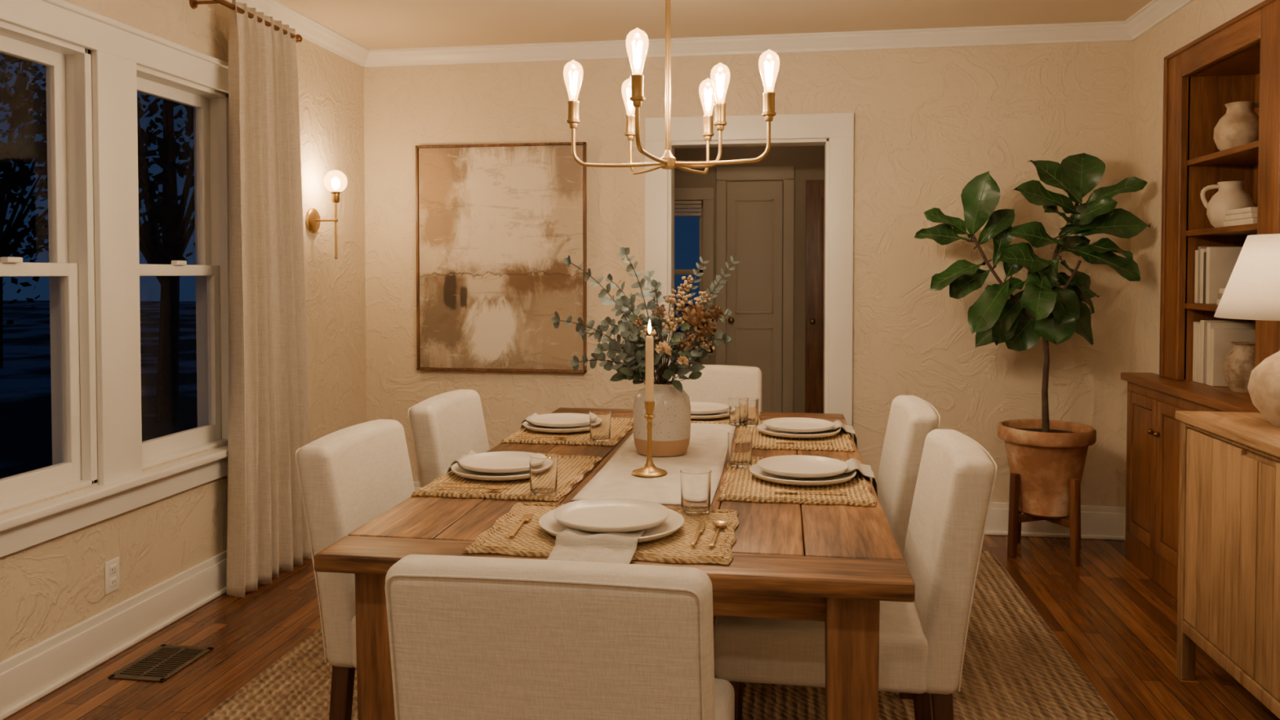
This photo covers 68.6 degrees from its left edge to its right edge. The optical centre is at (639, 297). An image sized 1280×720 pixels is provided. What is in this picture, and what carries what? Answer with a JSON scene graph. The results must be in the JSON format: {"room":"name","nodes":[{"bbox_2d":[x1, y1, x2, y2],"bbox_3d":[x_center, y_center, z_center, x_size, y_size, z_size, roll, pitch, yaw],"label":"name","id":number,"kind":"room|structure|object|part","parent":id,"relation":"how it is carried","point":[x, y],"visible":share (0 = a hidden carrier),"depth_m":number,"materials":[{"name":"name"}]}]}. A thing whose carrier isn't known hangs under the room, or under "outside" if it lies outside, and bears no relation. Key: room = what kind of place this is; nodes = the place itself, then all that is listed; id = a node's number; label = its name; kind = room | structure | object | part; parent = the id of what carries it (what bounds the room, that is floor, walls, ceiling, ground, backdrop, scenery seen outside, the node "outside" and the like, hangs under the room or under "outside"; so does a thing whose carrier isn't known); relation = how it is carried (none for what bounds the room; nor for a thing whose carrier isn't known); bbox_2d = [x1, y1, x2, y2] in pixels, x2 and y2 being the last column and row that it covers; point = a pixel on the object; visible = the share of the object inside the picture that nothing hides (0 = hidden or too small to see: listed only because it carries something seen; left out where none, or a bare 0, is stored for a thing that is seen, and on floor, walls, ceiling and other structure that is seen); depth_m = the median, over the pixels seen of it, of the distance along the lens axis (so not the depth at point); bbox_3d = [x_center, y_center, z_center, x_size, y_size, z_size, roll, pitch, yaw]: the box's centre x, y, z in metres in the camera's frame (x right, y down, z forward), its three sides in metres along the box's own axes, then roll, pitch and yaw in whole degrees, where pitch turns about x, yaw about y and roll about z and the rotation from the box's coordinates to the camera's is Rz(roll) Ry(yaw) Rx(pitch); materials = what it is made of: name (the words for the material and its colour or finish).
{"room":"dining room","nodes":[
{"label":"dining room","id":0,"kind":"room"},
{"bbox_2d":[0,0,366,662],"bbox_3d":[-2.170,-0.001,1.951,0.160,2.600,6.920,0,2,9],"label":"wall","id":1,"kind":"structure","parent":0,"point":[48,588],"depth_m":3.95,"materials":[{"name":"paint"}]},
{"bbox_2d":[0,20,97,512],"bbox_3d":[-2.016,-0.097,2.953,0.160,1.500,0.630,0,2,9],"label":"frame","id":2,"kind":"object","parent":1,"relation":"attached to","point":[69,269],"visible":1,"depth_m":3.21,"materials":[{"name":"white paint"}]},
{"bbox_2d":[104,556,119,595],"bbox_3d":[-1.876,0.988,3.339,0.010,0.116,0.070,0,2,9],"label":"wall outlet","id":3,"kind":"object","parent":1,"relation":"attached to","point":[112,584],"visible":1,"depth_m":3.33,"materials":[{"name":"white plastic"}]},
{"bbox_2d":[0,549,226,719],"bbox_3d":[-2.061,1.214,2.047,0.036,0.165,6.760,0,2,9],"label":"baseboard","id":4,"kind":"structure","parent":1,"relation":"attached to","point":[27,676],"depth_m":3.27,"materials":[{"name":"white paint"}]},
{"bbox_2d":[0,0,228,557],"bbox_3d":[-1.868,-0.103,3.345,0.114,1.750,1.750,0,2,9],"label":"trim","id":5,"kind":"structure","parent":1,"relation":"attached to","point":[117,47],"depth_m":3.32,"materials":[{"name":"white paint"}]},
{"bbox_2d":[136,64,229,469],"bbox_3d":[-1.892,-0.119,3.768,0.160,1.500,0.620,0,2,9],"label":"frame","id":6,"kind":"object","parent":1,"relation":"attached to","point":[211,268],"visible":0.5,"depth_m":4.02,"materials":[{"name":"white paint"}]},
{"bbox_2d":[189,0,302,43],"bbox_3d":[-1.831,-1.172,3.128,0.145,0.050,2.550,0,2,9],"label":"curtain rod","id":7,"kind":"object","parent":1,"relation":"attached to","point":[193,4],"visible":0.76,"depth_m":3.87,"materials":[{"name":"brown metal"}]},
{"bbox_2d":[226,0,313,597],"bbox_3d":[-1.626,-0.002,4.152,0.124,2.463,0.623,0,2,9],"label":"curtain","id":8,"kind":"object","parent":7,"relation":"hanging from","point":[268,397],"visible":0.95,"depth_m":4.04,"materials":[{"name":"fabric"}]},
{"bbox_2d":[226,0,369,67],"bbox_3d":[-2.047,-1.261,1.980,0.065,0.082,6.760,0,2,9],"label":"trim","id":9,"kind":"structure","parent":1,"relation":"attached to","point":[308,28],"depth_m":4.68,"materials":[{"name":"white paint"}]},
{"bbox_2d":[305,169,347,258],"bbox_3d":[-1.567,-0.419,4.732,0.187,0.447,0.124,0,2,9],"label":"wall sconce","id":10,"kind":"object","parent":1,"relation":"attached to","point":[313,220],"visible":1,"depth_m":4.72,"materials":[{"name":"gold metal"}]},
{"bbox_2d":[3,534,1279,719],"bbox_3d":[0.295,1.324,2.924,4.750,0.100,9.520,0,2,9],"label":"floor","id":11,"kind":"structure","parent":0,"point":[1116,623],"depth_m":3.41,"materials":[{"name":"brown wood"}]},
{"bbox_2d":[108,644,213,682],"bbox_3d":[-1.652,1.262,3.251,0.200,0.006,0.280,0,2,9],"label":"floor vent","id":12,"kind":"object","parent":11,"relation":"in","point":[165,661],"visible":1,"depth_m":3.24,"materials":[{"name":"brown metal"}]},
{"bbox_2d":[199,550,1118,719],"bbox_3d":[0.048,1.272,2.758,2.730,0.012,4.000,0,2,9],"label":"jute rug","id":13,"kind":"object","parent":11,"relation":"on","point":[1015,667],"visible":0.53,"depth_m":3.06,"materials":[{"name":"wicker"}]},
{"bbox_2d":[294,419,414,719],"bbox_3d":[-0.516,0.817,2.560,0.668,0.908,0.504,0,2,9],"label":"dining chair","id":14,"kind":"object","parent":13,"relation":"on","point":[351,476],"visible":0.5,"depth_m":2.37,"materials":[{"name":"beige fabric"}]},
{"bbox_3d":[-0.438,0.851,2.549,0.510,0.152,0.504,0,2,9],"label":"seat","id":15,"kind":"part","parent":14,"relation":"part of","materials":[{"name":"beige fabric"}]},
{"bbox_2d":[408,389,489,488],"bbox_3d":[-0.411,0.798,3.282,0.668,0.908,0.504,0,2,9],"label":"dining chair","id":16,"kind":"object","parent":13,"relation":"on","point":[446,426],"visible":0.32,"depth_m":3.17,"materials":[{"name":"beige fabric"}]},
{"bbox_2d":[384,554,734,719],"bbox_3d":[-0.099,0.840,1.693,0.504,0.908,0.668,0,2,9],"label":"dining chair","id":17,"kind":"object","parent":13,"relation":"on","point":[471,637],"visible":1,"depth_m":1.38,"materials":[{"name":"beige fabric"}]},
{"bbox_3d":[-0.087,0.871,1.772,0.504,0.152,0.510,0,2,9],"label":"seat","id":18,"kind":"part","parent":17,"relation":"part of","materials":[{"name":"beige fabric"}]},
{"bbox_2d":[314,407,915,719],"bbox_3d":[0.084,0.886,2.970,1.225,0.748,2.190,0,2,9],"label":"dining table","id":19,"kind":"object","parent":13,"relation":"on","point":[851,560],"visible":0.45,"depth_m":2.02,"materials":[{"name":"brown wood"}]},
{"bbox_2d":[411,455,601,502],"bbox_3d":[-0.363,0.513,2.731,0.408,0.010,0.568,0,2,9],"label":"woven placemat","id":20,"kind":"object","parent":19,"relation":"on","point":[571,469],"visible":0.56,"depth_m":2.58,"materials":[{"name":"wicker"}]},
{"bbox_2d":[435,485,504,490],"bbox_3d":[-0.456,0.508,2.517,0.192,0.007,0.037,0,2,12],"label":"spoon","id":21,"kind":"object","parent":20,"relation":"on","point":[492,487],"depth_m":2.52,"materials":[{"name":"metal"}]},
{"bbox_2d":[441,482,511,487],"bbox_3d":[-0.446,0.509,2.556,0.200,0.004,0.016,0,2,11],"label":"knife","id":22,"kind":"object","parent":20,"relation":"on","point":[450,483],"depth_m":2.55,"materials":[{"name":"metal"}]},
{"bbox_2d":[451,462,529,480],"bbox_3d":[-0.398,0.499,2.736,0.300,0.022,0.300,0,2,9],"label":"dinner plate","id":23,"kind":"object","parent":20,"relation":"on","point":[456,468],"visible":0.37,"depth_m":2.65,"materials":[{"name":"ceramic"}]},
{"bbox_2d":[446,449,503,474],"bbox_3d":[-0.476,0.517,2.796,0.310,0.084,0.122,1,2,40],"label":"linen napkin","id":24,"kind":"object","parent":23,"relation":"on","point":[470,452],"visible":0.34,"depth_m":2.81,"materials":[{"name":"fabric"}]},
{"bbox_3d":[-0.398,0.499,2.736,0.300,0.022,0.300,0,2,9],"label":"plate","id":25,"kind":"part","parent":23,"relation":"part of","materials":[{"name":"ceramic"}]},
{"bbox_2d":[458,451,534,472],"bbox_3d":[-0.398,0.482,2.735,0.256,0.022,0.256,0,2,9],"label":"salad plate","id":26,"kind":"object","parent":23,"relation":"on","point":[495,461],"visible":0.84,"depth_m":2.76,"materials":[{"name":"ceramic"}]},
{"bbox_2d":[528,453,558,496],"bbox_3d":[-0.255,0.468,2.480,0.077,0.104,0.077,0,2,9],"label":"water glass","id":27,"kind":"object","parent":20,"relation":"on","point":[543,466],"visible":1,"depth_m":2.45,"materials":[{"name":"clear"}]},
{"bbox_2d":[500,417,632,446],"bbox_3d":[-0.244,0.493,3.511,0.408,0.010,0.568,0,2,9],"label":"woven placemat","id":28,"kind":"object","parent":19,"relation":"on","point":[619,426],"visible":0.52,"depth_m":3.34,"materials":[{"name":"wicker"}]},
{"bbox_2d":[515,435,567,438],"bbox_3d":[-0.346,0.488,3.299,0.192,0.007,0.037,0,2,12],"label":"spoon","id":29,"kind":"object","parent":28,"relation":"on","point":[557,437],"depth_m":3.30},
{"bbox_2d":[518,433,573,436],"bbox_3d":[-0.336,0.488,3.338,0.200,0.004,0.016,0,2,11],"label":"knife","id":30,"kind":"object","parent":28,"relation":"on","point":[518,433],"depth_m":3.34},
{"bbox_2d":[522,420,589,432],"bbox_3d":[-0.288,0.478,3.518,0.300,0.022,0.300,0,2,9],"label":"dinner plate","id":31,"kind":"object","parent":28,"relation":"on","point":[528,425],"visible":0.46,"depth_m":3.41,"materials":[{"name":"ceramic"}]},
{"bbox_2d":[520,413,564,429],"bbox_3d":[-0.362,0.496,3.575,0.299,0.084,0.122,1,2,40],"label":"linen napkin","id":32,"kind":"object","parent":31,"relation":"on","point":[533,414],"visible":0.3,"depth_m":3.58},
{"bbox_3d":[-0.288,0.478,3.518,0.300,0.022,0.300,0,2,9],"label":"plate","id":33,"kind":"part","parent":31,"relation":"part of","materials":[{"name":"ceramic"}]},
{"bbox_2d":[528,413,589,427],"bbox_3d":[-0.288,0.461,3.517,0.256,0.022,0.256,0,2,9],"label":"salad plate","id":34,"kind":"object","parent":31,"relation":"on","point":[553,420],"visible":0.91,"depth_m":3.56,"materials":[{"name":"ceramic"}]},
{"bbox_2d":[589,409,611,441],"bbox_3d":[-0.139,0.447,3.271,0.077,0.104,0.077,0,2,9],"label":"water glass","id":35,"kind":"object","parent":28,"relation":"on","point":[599,420],"visible":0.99,"depth_m":3.24,"materials":[{"name":"clear"}]},
{"bbox_2d":[462,502,738,564],"bbox_3d":[-0.065,0.529,2.139,0.568,0.010,0.418,0,2,9],"label":"woven placemat","id":36,"kind":"object","parent":19,"relation":"on","point":[531,540],"visible":0.64,"depth_m":2.04,"materials":[{"name":"wicker"}]},
{"bbox_2d":[508,513,533,536],"bbox_3d":[-0.274,0.520,2.154,0.022,0.003,0.188,0,2,6],"label":"fork","id":37,"kind":"object","parent":36,"relation":"on","point":[522,519],"depth_m":2.17,"materials":[{"name":"metal"}]},
{"bbox_2d":[538,508,684,542],"bbox_3d":[-0.064,0.514,2.138,0.330,0.022,0.330,0,2,9],"label":"dinner plate","id":38,"kind":"object","parent":36,"relation":"on","point":[675,521],"visible":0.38,"depth_m":2.11,"materials":[{"name":"ceramic"}]},
{"bbox_2d":[547,527,644,564],"bbox_3d":[-0.084,0.547,2.011,0.174,0.104,0.300,0,2,9],"label":"linen napkin","id":39,"kind":"object","parent":38,"relation":"on","point":[571,544],"visible":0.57,"depth_m":1.95,"materials":[{"name":"fabric"}]},
{"bbox_2d":[553,497,670,532],"bbox_3d":[-0.064,0.497,2.138,0.266,0.022,0.266,0,2,9],"label":"salad plate","id":40,"kind":"object","parent":39,"relation":"on","point":[597,514],"visible":1,"depth_m":2.16,"materials":[{"name":"ceramic"}]},
{"bbox_3d":[-0.064,0.514,2.138,0.330,0.022,0.330,0,2,9],"label":"plate","id":41,"kind":"part","parent":38,"relation":"part of","materials":[{"name":"ceramic"}]},
{"bbox_2d":[680,467,711,515],"bbox_3d":[0.136,0.473,2.289,0.077,0.104,0.077,0,2,9],"label":"water glass","id":42,"kind":"object","parent":36,"relation":"on","point":[695,482],"visible":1,"depth_m":2.26,"materials":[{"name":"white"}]},
{"bbox_2d":[690,520,705,545],"bbox_3d":[0.130,0.521,2.089,0.016,0.004,0.200,0,2,11],"label":"knife","id":43,"kind":"object","parent":36,"relation":"on","point":[700,529],"depth_m":2.10,"materials":[{"name":"metal"}]},
{"bbox_2d":[707,520,728,546],"bbox_3d":[0.169,0.520,2.078,0.037,0.007,0.192,0,2,12],"label":"spoon","id":44,"kind":"object","parent":36,"relation":"on","point":[719,523],"depth_m":2.13,"materials":[{"name":"metal"}]},
{"bbox_2d":[571,422,736,506],"bbox_3d":[0.127,0.601,3.229,0.366,0.203,1.670,0,2,9],"label":"table runner","id":45,"kind":"object","parent":19,"relation":"on","point":[708,446],"visible":0.55,"depth_m":2.81,"materials":[{"name":"fabric"}]},
{"bbox_2d":[551,247,739,457],"bbox_3d":[0.022,0.170,3.050,0.601,0.670,0.340,0,2,9],"label":"flower vase","id":46,"kind":"object","parent":45,"relation":"on","point":[671,423],"visible":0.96,"depth_m":2.99,"materials":[{"name":"ceramic"}]},
{"bbox_2d":[631,320,666,477],"bbox_3d":[0.028,0.287,2.736,0.104,0.452,0.104,0,2,9],"label":"candlestick","id":47,"kind":"object","parent":45,"relation":"on","point":[649,469],"visible":1,"depth_m":2.73,"materials":[{"name":"gold metal"}]},
{"bbox_2d":[645,336,653,401],"bbox_3d":[0.028,0.212,2.734,0.025,0.202,0.025,0,2,9],"label":"candle","id":48,"kind":"object","parent":47,"relation":"on","point":[649,340],"depth_m":2.72,"materials":[{"name":"wax"}]},
{"bbox_2d":[690,411,760,424],"bbox_3d":[0.235,0.485,3.832,0.508,0.010,0.348,0,2,9],"label":"woven placemat","id":49,"kind":"object","parent":45,"relation":"on","point":[725,420],"visible":0.18,"depth_m":3.71,"materials":[{"name":"wicker"}]},
{"bbox_2d":[690,408,728,419],"bbox_3d":[0.235,0.470,3.832,0.300,0.022,0.300,0,2,9],"label":"dinner plate","id":50,"kind":"object","parent":49,"relation":"on","point":[725,414],"visible":0.36,"depth_m":3.71,"materials":[{"name":"ceramic"}]},
{"bbox_3d":[0.251,0.497,3.936,0.174,0.104,0.250,0,2,9],"label":"linen napkin","id":51,"kind":"object","parent":50,"relation":"on","visible":0},
{"bbox_2d":[689,401,728,414],"bbox_3d":[0.235,0.453,3.832,0.256,0.022,0.256,0,2,9],"label":"salad plate","id":52,"kind":"object","parent":51,"relation":"on","point":[696,407],"visible":0.67,"depth_m":3.86,"materials":[{"name":"ceramic"}]},
{"bbox_2d":[728,396,748,426],"bbox_3d":[0.381,0.438,3.627,0.077,0.104,0.077,0,2,9],"label":"water glass","id":53,"kind":"object","parent":19,"relation":"on","point":[734,411],"visible":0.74,"depth_m":3.60,"materials":[{"name":"clear"}]},
{"bbox_2d":[716,456,875,506],"bbox_3d":[0.443,0.515,2.678,0.408,0.010,0.568,0,2,9],"label":"woven placemat","id":54,"kind":"object","parent":19,"relation":"on","point":[740,484],"visible":0.61,"depth_m":2.50,"materials":[{"name":"wicker"}]},
{"bbox_2d":[727,430,752,468],"bbox_3d":[0.303,0.459,2.840,0.077,0.104,0.077,0,2,9],"label":"water glass","id":55,"kind":"object","parent":54,"relation":"on","point":[740,442],"visible":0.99,"depth_m":2.81,"materials":[{"name":"clear"}]},
{"bbox_2d":[749,463,856,485],"bbox_3d":[0.463,0.500,2.675,0.300,0.022,0.300,0,2,9],"label":"dinner plate","id":56,"kind":"object","parent":54,"relation":"on","point":[754,469],"visible":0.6,"depth_m":2.61,"materials":[{"name":"ceramic"}]},
{"bbox_2d":[795,457,878,497],"bbox_3d":[0.567,0.544,2.707,0.332,0.134,0.145,-1,2,-19],"label":"linen napkin","id":57,"kind":"object","parent":56,"relation":"on","point":[866,470],"visible":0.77,"depth_m":2.71,"materials":[{"name":"fabric"}]},
{"bbox_2d":[757,455,848,477],"bbox_3d":[0.463,0.483,2.674,0.256,0.022,0.256,0,2,9],"label":"salad plate","id":58,"kind":"object","parent":57,"relation":"on","point":[797,466],"visible":1,"depth_m":2.70,"materials":[{"name":"ceramic"}]},
{"bbox_2d":[773,489,846,493],"bbox_3d":[0.449,0.511,2.480,0.188,0.003,0.022,0,2,6],"label":"fork","id":59,"kind":"object","parent":54,"relation":"on","point":[775,491],"depth_m":2.48,"materials":[{"name":"metal"}]},
{"bbox_2d":[737,420,855,452],"bbox_3d":[0.555,0.496,3.409,0.408,0.010,0.568,0,2,9],"label":"woven placemat","id":60,"kind":"object","parent":19,"relation":"on","point":[841,442],"visible":0.48,"depth_m":3.23,"materials":[{"name":"wicker"}]},
{"bbox_2d":[738,397,759,426],"bbox_3d":[0.416,0.439,3.591,0.077,0.104,0.077,0,2,9],"label":"water glass","id":61,"kind":"object","parent":60,"relation":"on","point":[748,409],"visible":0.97,"depth_m":3.56,"materials":[{"name":"clear"}]},
{"bbox_2d":[756,423,840,438],"bbox_3d":[0.575,0.481,3.406,0.300,0.022,0.300,0,2,9],"label":"dinner plate","id":62,"kind":"object","parent":60,"relation":"on","point":[762,428],"visible":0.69,"depth_m":3.33,"materials":[{"name":"ceramic"}]},
{"bbox_2d":[792,419,857,448],"bbox_3d":[0.679,0.525,3.438,0.332,0.134,0.145,-1,2,-19],"label":"linen napkin","id":63,"kind":"object","parent":62,"relation":"on","point":[849,428],"visible":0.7,"depth_m":3.44,"materials":[{"name":"fabric"}]},
{"bbox_2d":[763,417,834,432],"bbox_3d":[0.575,0.464,3.405,0.256,0.022,0.256,0,2,9],"label":"salad plate","id":64,"kind":"object","parent":63,"relation":"on","point":[796,424],"visible":1,"depth_m":3.44,"materials":[{"name":"ceramic"}]},
{"bbox_2d":[776,440,831,443],"bbox_3d":[0.561,0.492,3.211,0.188,0.003,0.022,0,2,6],"label":"fork","id":65,"kind":"object","parent":60,"relation":"on","point":[776,441],"depth_m":3.21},
{"bbox_2d":[655,364,762,412],"bbox_3d":[0.280,0.776,4.131,0.504,0.908,0.668,0,2,9],"label":"dining chair","id":66,"kind":"object","parent":13,"relation":"on","point":[717,384],"visible":0.13,"depth_m":4.34,"materials":[{"name":"beige fabric"}]},
{"bbox_2d":[713,429,997,719],"bbox_3d":[0.545,0.820,2.468,0.668,0.908,0.504,0,2,9],"label":"dining chair","id":67,"kind":"object","parent":13,"relation":"on","point":[922,642],"visible":0.79,"depth_m":2.23,"materials":[{"name":"beige fabric"}]},
{"bbox_3d":[0.467,0.852,2.481,0.510,0.152,0.504,0,2,9],"label":"seat","id":68,"kind":"part","parent":67,"relation":"part of","materials":[{"name":"beige fabric"}]},
{"bbox_3d":[0.782,0.648,2.427,0.182,0.563,0.503,0,2,9],"label":"backrest","id":69,"kind":"part","parent":67,"relation":"part of","materials":[{"name":"beige fabric"}]},
{"bbox_2d":[802,395,940,699],"bbox_3d":[0.647,0.801,3.201,0.668,0.908,0.504,0,2,9],"label":"dining chair","id":70,"kind":"object","parent":13,"relation":"on","point":[912,418],"visible":0.3,"depth_m":2.94,"materials":[{"name":"beige fabric"}]},
{"bbox_3d":[0.884,0.629,3.160,0.182,0.563,0.503,0,2,9],"label":"backrest","id":71,"kind":"part","parent":70,"relation":"part of","materials":[{"name":"beige fabric"}]},
{"bbox_2d":[1007,472,1080,565],"bbox_3d":[1.953,1.032,4.525,0.317,0.400,0.317,1,2,26],"label":"plant stand","id":72,"kind":"object","parent":11,"relation":"on","point":[1015,517],"visible":0.79,"depth_m":4.44,"materials":[{"name":"brown wood"}]},
{"bbox_2d":[914,152,1150,518],"bbox_3d":[1.870,0.165,4.515,1.061,1.731,0.424,0,2,9],"label":"fiddle leaf fig","id":73,"kind":"object","parent":72,"relation":"on","point":[1046,453],"visible":0.99,"depth_m":4.45,"materials":[{"name":"plant"}]},
{"bbox_2d":[1120,0,1279,600],"bbox_3d":[2.393,0.089,3.770,0.448,2.325,1.330,0,2,9],"label":"built-in bookcase","id":74,"kind":"object","parent":11,"relation":"on","point":[1237,60],"visible":0.62,"depth_m":4.05,"materials":[{"name":"brown wood"}]},
{"bbox_2d":[1120,372,1259,412],"bbox_3d":[2.390,0.389,3.778,0.415,0.035,1.330,0,2,9],"label":"countertop","id":75,"kind":"structure","parent":74,"relation":"on","point":[1220,398],"depth_m":3.76,"materials":[{"name":"brown wood"}]},
{"bbox_2d":[1192,206,1257,386],"bbox_3d":[2.448,0.009,3.801,0.190,0.721,0.532,0,2,9],"label":"books","id":76,"kind":"object","parent":74,"relation":"on","point":[1214,265],"visible":0.56,"depth_m":3.92,"materials":[{"name":"paper"}]},
{"bbox_2d":[1200,181,1255,227],"bbox_3d":[2.428,-0.382,3.869,0.182,0.190,0.170,0,2,9],"label":"ceramic jug","id":77,"kind":"object","parent":74,"relation":"on","point":[1230,195],"visible":0.84,"depth_m":3.83,"materials":[{"name":"beige ceramic"}]},
{"bbox_2d":[1213,101,1259,151],"bbox_3d":[2.438,-0.691,3.819,0.178,0.200,0.178,-1,2,-19],"label":"ceramic urn","id":78,"kind":"object","parent":74,"relation":"on","point":[1239,126],"visible":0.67,"depth_m":3.77,"materials":[{"name":"ceramic"}]},
{"bbox_2d":[1222,341,1255,392],"bbox_3d":[2.410,0.275,3.727,0.164,0.195,0.164,0,2,9],"label":"jar","id":79,"kind":"object","parent":74,"relation":"on","point":[1238,365],"visible":0.71,"depth_m":3.69,"materials":[{"name":"ceramic"}]},
{"bbox_2d":[1174,410,1279,719],"bbox_3d":[1.875,0.843,2.382,0.397,0.890,1.512,0,2,9],"label":"sideboard","id":80,"kind":"object","parent":11,"relation":"on","point":[1228,602],"visible":1,"depth_m":2.79,"materials":[{"name":"brown wood"}]},
{"bbox_2d":[1213,233,1279,426],"bbox_3d":[1.963,0.086,2.819,0.412,0.600,0.412,0,2,9],"label":"table lamp","id":81,"kind":"object","parent":80,"relation":"on","point":[1251,291],"visible":1,"depth_m":2.78,"materials":[{"name":"fabric"}]},
{"bbox_3d":[1.963,-0.064,2.815,0.412,0.251,0.412,0,2,9],"label":"lamp shade","id":82,"kind":"part","parent":81,"relation":"part of","materials":[{"name":"fabric"}]},
{"bbox_2d":[278,0,1152,49],"bbox_3d":[0.111,-1.344,1.648,4.750,0.100,7.080,0,2,9],"label":"ceiling","id":83,"kind":"structure","parent":0,"point":[373,24],"depth_m":4.57,"materials":[{"name":"paint"}]},
{"bbox_2d":[563,0,779,174],"bbox_3d":[0.088,-0.867,2.986,0.592,0.923,0.660,-1,2,-28],"label":"chandelier","id":84,"kind":"object","parent":83,"relation":"hanging from","point":[668,162],"visible":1,"depth_m":2.93,"materials":[{"name":"gold metal"}]},
{"bbox_2d":[364,40,1133,506],"bbox_3d":[0.633,-0.083,5.093,4.750,2.600,0.140,0,2,9],"label":"wall","id":85,"kind":"structure","parent":0,"point":[928,122],"depth_m":4.92,"materials":[{"name":"paint"}]},
{"bbox_2d":[415,142,586,373],"bbox_3d":[-0.775,-0.222,5.213,0.970,1.260,0.038,0,2,9],"label":"framed painting","id":86,"kind":"object","parent":85,"relation":"attached to","point":[496,224],"visible":1,"depth_m":5.20,"materials":[{"name":"paint"}]},
{"bbox_2d":[364,21,1132,67],"bbox_3d":[0.449,-1.340,4.984,4.090,0.082,0.065,0,2,9],"label":"trim","id":87,"kind":"structure","parent":85,"relation":"attached to","point":[1108,31],"depth_m":4.95,"materials":[{"name":"white paint"}]},
{"bbox_2d":[644,112,853,435],"bbox_3d":[0.584,0.122,5.094,1.105,2.190,0.172,0,2,9],"label":"trim","id":88,"kind":"structure","parent":85,"relation":"attached to","point":[833,131],"depth_m":4.95,"materials":[{"name":"white paint"}]},
{"bbox_2d":[413,481,1125,540],"bbox_3d":[0.451,1.135,5.063,4.090,0.165,0.036,0,2,9],"label":"baseboard","id":89,"kind":"structure","parent":85,"relation":"attached to","point":[1097,522],"depth_m":4.79,"materials":[{"name":"white paint"}]},
{"bbox_2d":[674,145,824,413],"bbox_3d":[0.975,-0.134,7.032,2.600,2.600,0.100,0,2,9],"label":"wall","id":90,"kind":"structure","parent":0,"point":[808,162],"depth_m":6.96,"materials":[{"name":"paint"}]},
{"bbox_2d":[674,200,702,216],"bbox_3d":[0.315,-0.673,7.069,0.300,0.115,0.024,0,2,9],"label":"blind","id":91,"kind":"object","parent":90,"relation":"attached to","point":[675,202],"visible":0.65,"depth_m":7.05,"materials":[{"name":"fabric"}]},
{"bbox_2d":[674,187,713,355],"bbox_3d":[0.315,-0.195,7.081,0.490,1.260,0.100,0,2,9],"label":"frame","id":92,"kind":"object","parent":90,"relation":"attached to","point":[705,195],"visible":0.41,"depth_m":7.03,"materials":[{"name":"paint"}]},
{"bbox_2d":[726,181,782,412],"bbox_3d":[0.848,0.148,6.968,0.410,2.020,0.079,0,2,9],"label":"door","id":93,"kind":"structure","parent":90,"relation":"attached to","point":[754,209],"depth_m":6.97,"materials":[{"name":"paint"}]},
{"bbox_3d":[0.677,0.167,6.979,0.050,0.050,0.050,0,2,9],"label":"knob","id":94,"kind":"part","parent":93,"relation":"part of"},
{"bbox_2d":[715,165,794,413],"bbox_3d":[0.855,0.097,6.996,0.575,2.140,0.019,0,2,9],"label":"door frame","id":95,"kind":"structure","parent":90,"relation":"attached to","point":[786,174],"depth_m":6.96,"materials":[{"name":"paint"}]},
{"bbox_2d":[804,179,824,413],"bbox_3d":[1.510,0.151,6.835,0.600,2.020,0.082,0,2,9],"label":"door","id":96,"kind":"structure","parent":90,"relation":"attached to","point":[815,189],"depth_m":6.87,"materials":[{"name":"brown wood"}]},
{"bbox_3d":[1.260,0.171,6.855,0.044,0.044,0.044,0,2,9],"label":"knob","id":97,"kind":"part","parent":96,"relation":"part of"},
{"bbox_2d":[997,418,1096,518],"bbox_3d":[1.953,0.823,4.519,0.436,0.415,0.436,0,2,9],"label":"terracotta pot","id":98,"kind":"object","parent":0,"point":[1045,455],"depth_m":4.39,"materials":[{"name":"ceramic"}]},
{"bbox_2d":[1128,0,1264,374],"bbox_3d":[2.150,0.016,1.290,0.400,2.600,6.920,0,2,9],"label":"wall","id":99,"kind":"structure","parent":0,"point":[1197,18],"depth_m":4.47,"materials":[{"name":"paint"}]},
{"bbox_2d":[1124,507,1125,540],"bbox_3d":[1.953,1.230,1.433,0.022,0.165,6.760,0,2,9],"label":"baseboard","id":100,"kind":"structure","parent":99,"relation":"attached to","point":[1125,508],"depth_m":4.74,"materials":[{"name":"white paint"}]},
{"bbox_2d":[1124,0,1193,40],"bbox_3d":[1.932,-1.245,1.372,0.065,0.082,6.760,0,2,9],"label":"trim","id":101,"kind":"structure","parent":99,"relation":"attached to","point":[1156,11],"depth_m":4.39,"materials":[{"name":"white paint"}]},
{"label":"outside","id":102,"kind":"structure","parent":0,"visible":0},
{"bbox_2d":[0,300,696,479],"bbox_3d":[-27.885,1.458,24.546,57.460,0.300,80.000,0,2,9],"label":"lawn","id":103,"kind":"structure","parent":102,"point":[25,388],"depth_m":16.91,"materials":[{"name":"plant"}]},
{"bbox_2d":[0,155,23,172],"bbox_3d":[-10.653,-2.381,10.460,6.104,8.110,5.779,0,2,9],"label":"tree","id":104,"kind":"object","parent":103,"relation":"on","point":[17,160],"visible":0.43,"depth_m":11.32,"materials":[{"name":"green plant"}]},
{"bbox_2d":[0,91,47,208],"bbox_3d":[-8.211,-1.738,8.905,5.133,6.907,3.817,0,2,9],"label":"tree","id":105,"kind":"object","parent":103,"relation":"on","point":[21,179],"visible":0.93,"depth_m":9.07,"materials":[{"name":"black plant"}]},
{"bbox_2d":[0,53,186,368],"bbox_3d":[-12.879,-2.767,20.172,5.704,8.374,8.178,0,2,1],"label":"tree","id":106,"kind":"object","parent":103,"relation":"on","point":[11,232],"visible":0.3,"depth_m":19.27,"materials":[{"name":"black plant"}]},
{"bbox_2d":[0,53,195,423],"bbox_3d":[-6.495,-1.976,11.754,5.375,7.234,3.731,1,2,34],"label":"tree","id":107,"kind":"object","parent":103,"relation":"on","point":[175,237],"visible":0.16,"depth_m":12.15,"materials":[{"name":"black plant"}]}
]}

